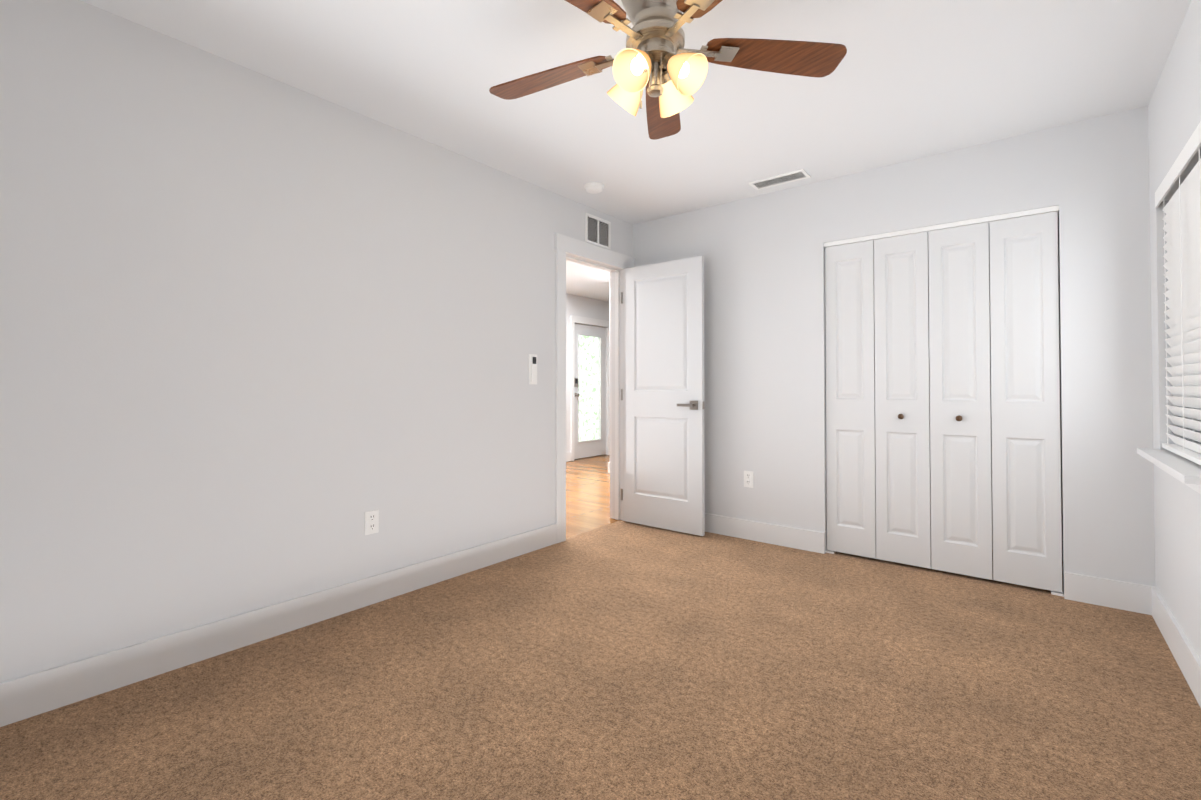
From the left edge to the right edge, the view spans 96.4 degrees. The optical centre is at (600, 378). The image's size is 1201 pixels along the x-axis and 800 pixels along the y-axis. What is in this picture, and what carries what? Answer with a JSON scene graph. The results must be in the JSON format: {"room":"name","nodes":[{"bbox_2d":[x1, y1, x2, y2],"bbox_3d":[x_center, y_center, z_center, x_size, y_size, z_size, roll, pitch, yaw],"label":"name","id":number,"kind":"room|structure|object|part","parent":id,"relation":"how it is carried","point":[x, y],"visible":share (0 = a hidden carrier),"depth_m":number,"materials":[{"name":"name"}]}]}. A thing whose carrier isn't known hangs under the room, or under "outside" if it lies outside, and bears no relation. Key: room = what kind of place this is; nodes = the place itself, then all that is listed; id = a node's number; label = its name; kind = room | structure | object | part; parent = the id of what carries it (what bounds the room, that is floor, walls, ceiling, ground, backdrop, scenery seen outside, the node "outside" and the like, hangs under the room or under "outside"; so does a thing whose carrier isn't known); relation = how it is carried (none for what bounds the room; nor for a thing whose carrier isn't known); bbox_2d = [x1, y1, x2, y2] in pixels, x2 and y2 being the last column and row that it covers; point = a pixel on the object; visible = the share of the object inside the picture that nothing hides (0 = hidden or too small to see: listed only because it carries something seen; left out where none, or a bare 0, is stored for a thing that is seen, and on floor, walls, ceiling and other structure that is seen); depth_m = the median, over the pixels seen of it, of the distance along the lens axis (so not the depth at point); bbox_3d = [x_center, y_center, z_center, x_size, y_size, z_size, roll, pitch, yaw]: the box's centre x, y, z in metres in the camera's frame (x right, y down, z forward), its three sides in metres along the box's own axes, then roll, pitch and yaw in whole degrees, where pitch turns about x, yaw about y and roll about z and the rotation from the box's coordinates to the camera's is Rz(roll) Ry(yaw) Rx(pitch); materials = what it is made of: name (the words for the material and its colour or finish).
{"room":"empty bedroom","nodes":[
{"label":"empty bedroom","id":0,"kind":"room"},
{"bbox_2d":[0,0,631,682],"bbox_3d":[-0.067,-0.071,4.151,0.120,2.440,7.920,-1,-1,39],"label":"wall","id":1,"kind":"structure","parent":0,"point":[264,340],"depth_m":2.23,"materials":[{"name":"white paint"}]},
{"bbox_2d":[0,523,556,726],"bbox_3d":[-1.364,1.055,2.411,0.015,0.135,3.370,-1,-1,39],"label":"baseboard","id":2,"kind":"structure","parent":1,"relation":"attached to","point":[42,691],"depth_m":2.20,"materials":[{"name":"white paint"}]},
{"bbox_2d":[365,510,378,534],"bbox_3d":[-1.146,0.722,2.692,0.008,0.114,0.070,-1,-1,39],"label":"outlet","id":3,"kind":"object","parent":1,"relation":"attached to","point":[369,522],"visible":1,"depth_m":2.69,"materials":[{"name":"white plastic"}]},
{"bbox_2d":[529,354,536,383],"bbox_3d":[-0.445,-0.060,3.570,0.018,0.200,0.074,-1,-1,39],"label":"switch","id":4,"kind":"object","parent":1,"relation":"attached to","point":[532,368],"visible":1,"depth_m":3.56,"materials":[{"name":"white plastic"}]},
{"bbox_2d":[554,233,634,542],"bbox_3d":[-0.073,0.071,4.138,0.161,2.155,0.940,-1,-1,39],"label":"door frame","id":5,"kind":"structure","parent":1,"relation":"attached to","point":[563,245],"depth_m":3.80,"materials":[{"name":"white paint"}]},
{"bbox_2d":[585,213,610,249],"bbox_3d":[-0.018,-1.127,4.127,0.009,0.220,0.300,-1,-1,39],"label":"air vent","id":6,"kind":"object","parent":1,"relation":"in","point":[597,231],"visible":1,"depth_m":4.12,"materials":[{"name":"white plastic"}]},
{"bbox_2d":[621,256,704,535],"bbox_3d":[0.461,0.126,4.108,0.726,2.020,0.139,-1,-1,39],"label":"bedroom door","id":7,"kind":"structure","parent":1,"relation":"in","point":[663,409],"depth_m":4.07,"materials":[{"name":"white paint"}]},
{"bbox_3d":[0.179,0.141,4.325,0.015,1.670,0.040,-1,-1,39],"label":"bedroom door hinge","id":8,"kind":"part","parent":7,"relation":"part of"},
{"bbox_3d":[0.673,0.195,3.937,0.182,0.064,0.139,-1,-1,39],"label":"handle","id":9,"kind":"part","parent":7,"relation":"part of","materials":[{"name":"grey metal"}]},
{"bbox_2d":[566,293,609,454],"bbox_3d":[-1.700,-0.038,6.383,0.120,2.440,6.720,-1,-1,39],"label":"wall","id":10,"kind":"structure","parent":0,"point":[576,305],"depth_m":7.99,"materials":[{"name":"white paint"}]},
{"bbox_2d":[566,452,570,461],"bbox_3d":[-2.028,1.107,5.847,0.015,0.135,5.100,-1,-1,39],"label":"baseboard","id":11,"kind":"structure","parent":10,"relation":"attached to","point":[568,456],"depth_m":7.79,"materials":[{"name":"white paint"}]},
{"bbox_2d":[574,323,605,458],"bbox_3d":[-0.152,0.192,8.235,0.123,2.016,0.802,-1,-1,39],"label":"exterior door","id":12,"kind":"structure","parent":10,"relation":"in","point":[589,448],"depth_m":8.36,"materials":[{"name":"white paint"}]},
{"bbox_3d":[-0.343,0.137,7.961,0.078,0.282,0.066,-1,-1,39],"label":"handle","id":13,"kind":"part","parent":12,"relation":"part of","materials":[{"name":"grey metal"}]},
{"bbox_2d":[570,315,609,460],"bbox_3d":[-0.134,0.145,8.220,0.020,2.130,0.960,-1,-1,39],"label":"door frame","id":14,"kind":"structure","parent":10,"relation":"attached to","point":[586,320],"depth_m":7.91,"materials":[{"name":"white paint"}]},
{"bbox_2d":[566,455,619,537],"bbox_3d":[-0.666,1.202,5.535,2.770,0.054,6.720,-1,-1,39],"label":"floor","id":15,"kind":"structure","parent":0,"point":[587,493],"depth_m":5.43,"materials":[{"name":"brown wood"}]},
{"bbox_2d":[0,520,1200,799],"bbox_3d":[0.344,1.149,2.136,3.060,0.060,5.080,-1,-1,39],"label":"floor carpet","id":16,"kind":"object","parent":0,"point":[622,660],"visible":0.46,"depth_m":1.87,"materials":[{"name":"brown carpet"}]},
{"bbox_2d":[81,0,1191,301],"bbox_3d":[0.177,-1.353,4.051,5.990,0.120,8.040,-1,-1,39],"label":"ceiling","id":17,"kind":"structure","parent":0,"point":[907,80],"depth_m":2.37,"materials":[{"name":"white paint"}]},
{"bbox_2d":[584,182,603,193],"bbox_3d":[-0.043,-1.280,3.624,0.136,0.038,0.136,-1,-1,39],"label":"smoke detector","id":18,"kind":"object","parent":17,"relation":"attached to","point":[594,187],"visible":1,"depth_m":3.59,"materials":[{"name":"white plastic"}]},
{"bbox_2d":[489,0,846,139],"bbox_3d":[0.145,-1.099,1.754,1.259,0.457,1.246,-1,-1,39],"label":"ceiling fan","id":19,"kind":"object","parent":17,"relation":"hanging from","point":[661,63],"visible":1,"depth_m":1.77,"materials":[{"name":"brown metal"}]},
{"bbox_2d":[748,169,810,189],"bbox_3d":[1.167,-1.296,3.512,0.360,0.010,0.150,-1,-1,39],"label":"ceiling vent","id":20,"kind":"object","parent":17,"relation":"in","point":[788,177],"visible":0.98,"depth_m":3.51,"materials":[{"name":"white plastic"}]},
{"bbox_2d":[632,106,1154,591],"bbox_3d":[1.490,-0.080,3.568,3.040,2.440,0.120,-1,-1,39],"label":"wall","id":21,"kind":"structure","parent":0,"point":[764,338],"depth_m":3.11,"materials":[{"name":"white paint"}]},
{"bbox_2d":[744,471,752,487],"bbox_3d":[1.053,0.719,3.825,0.070,0.114,0.008,-1,-1,39],"label":"outlet","id":22,"kind":"object","parent":21,"relation":"attached to","point":[749,479],"visible":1,"depth_m":3.82,"materials":[{"name":"white plastic"}]},
{"bbox_2d":[705,513,824,553],"bbox_3d":[0.867,1.078,3.964,1.510,0.135,0.015,-1,-1,39],"label":"baseboard","id":23,"kind":"structure","parent":21,"relation":"attached to","point":[797,538],"depth_m":3.72,"materials":[{"name":"white paint"}]},
{"bbox_2d":[825,211,1061,592],"bbox_3d":[1.934,0.123,3.159,1.168,1.985,0.071,-1,-1,39],"label":"bifold closet doors","id":24,"kind":"structure","parent":21,"relation":"in","point":[918,394],"depth_m":3.10,"materials":[{"name":"white paint"}]},
{"bbox_3d":[1.924,0.229,3.145,0.327,0.034,0.039,-1,-1,39],"label":"knob","id":25,"kind":"part","parent":24,"relation":"part of","materials":[{"name":"brown metal"}]},
{"bbox_2d":[823,205,1063,596],"bbox_3d":[1.944,0.119,3.171,1.180,2.030,0.048,-1,-1,39],"label":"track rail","id":26,"kind":"object","parent":21,"relation":"attached to","point":[960,223],"visible":0.91,"depth_m":3.10,"materials":[{"name":"white plastic"}]},
{"bbox_2d":[1064,572,1147,613],"bbox_3d":[2.489,1.059,2.662,0.290,0.135,0.015,-1,-1,39],"label":"baseboard","id":27,"kind":"structure","parent":21,"relation":"attached to","point":[1128,596],"depth_m":2.65,"materials":[{"name":"white paint"}]},
{"bbox_2d":[1148,0,1200,658],"bbox_3d":[1.600,-0.117,1.147,0.160,2.440,5.320,-1,-1,39],"label":"wall","id":28,"kind":"structure","parent":0,"point":[1174,112],"depth_m":2.22,"materials":[{"name":"white paint"}]},
{"bbox_2d":[1137,448,1200,493],"bbox_3d":[2.259,0.355,2.066,0.170,0.075,1.010,-1,-1,39],"label":"window sill","id":29,"kind":"structure","parent":28,"relation":"attached to","point":[1185,471],"depth_m":1.97,"materials":[{"name":"white paint"}]},
{"bbox_2d":[1148,585,1200,707],"bbox_3d":[1.288,1.032,0.880,0.015,0.135,4.300,-1,-1,39],"label":"baseboard","id":30,"kind":"structure","parent":28,"relation":"attached to","point":[1187,659],"depth_m":2.11,"materials":[{"name":"white paint"}]},
{"bbox_2d":[1155,121,1200,464],"bbox_3d":[2.269,-0.273,2.068,0.062,1.156,0.904,-1,-1,39],"label":"window blind","id":31,"kind":"object","parent":28,"relation":"attached to","point":[1179,188],"visible":1,"depth_m":2.12,"materials":[{"name":"white plastic"}]},
{"bbox_2d":[1192,397,1200,444],"bbox_3d":[2.345,-0.269,2.007,0.050,1.170,0.910,-1,-1,39],"label":"window","id":32,"kind":"structure","parent":28,"relation":"in","point":[1197,442],"depth_m":2.33,"materials":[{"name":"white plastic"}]},
{"label":"outside","id":33,"kind":"structure","parent":0,"visible":0},
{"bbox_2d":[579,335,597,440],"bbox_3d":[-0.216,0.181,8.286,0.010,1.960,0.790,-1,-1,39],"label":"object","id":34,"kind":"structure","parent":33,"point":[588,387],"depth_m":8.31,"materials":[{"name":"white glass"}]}
]}

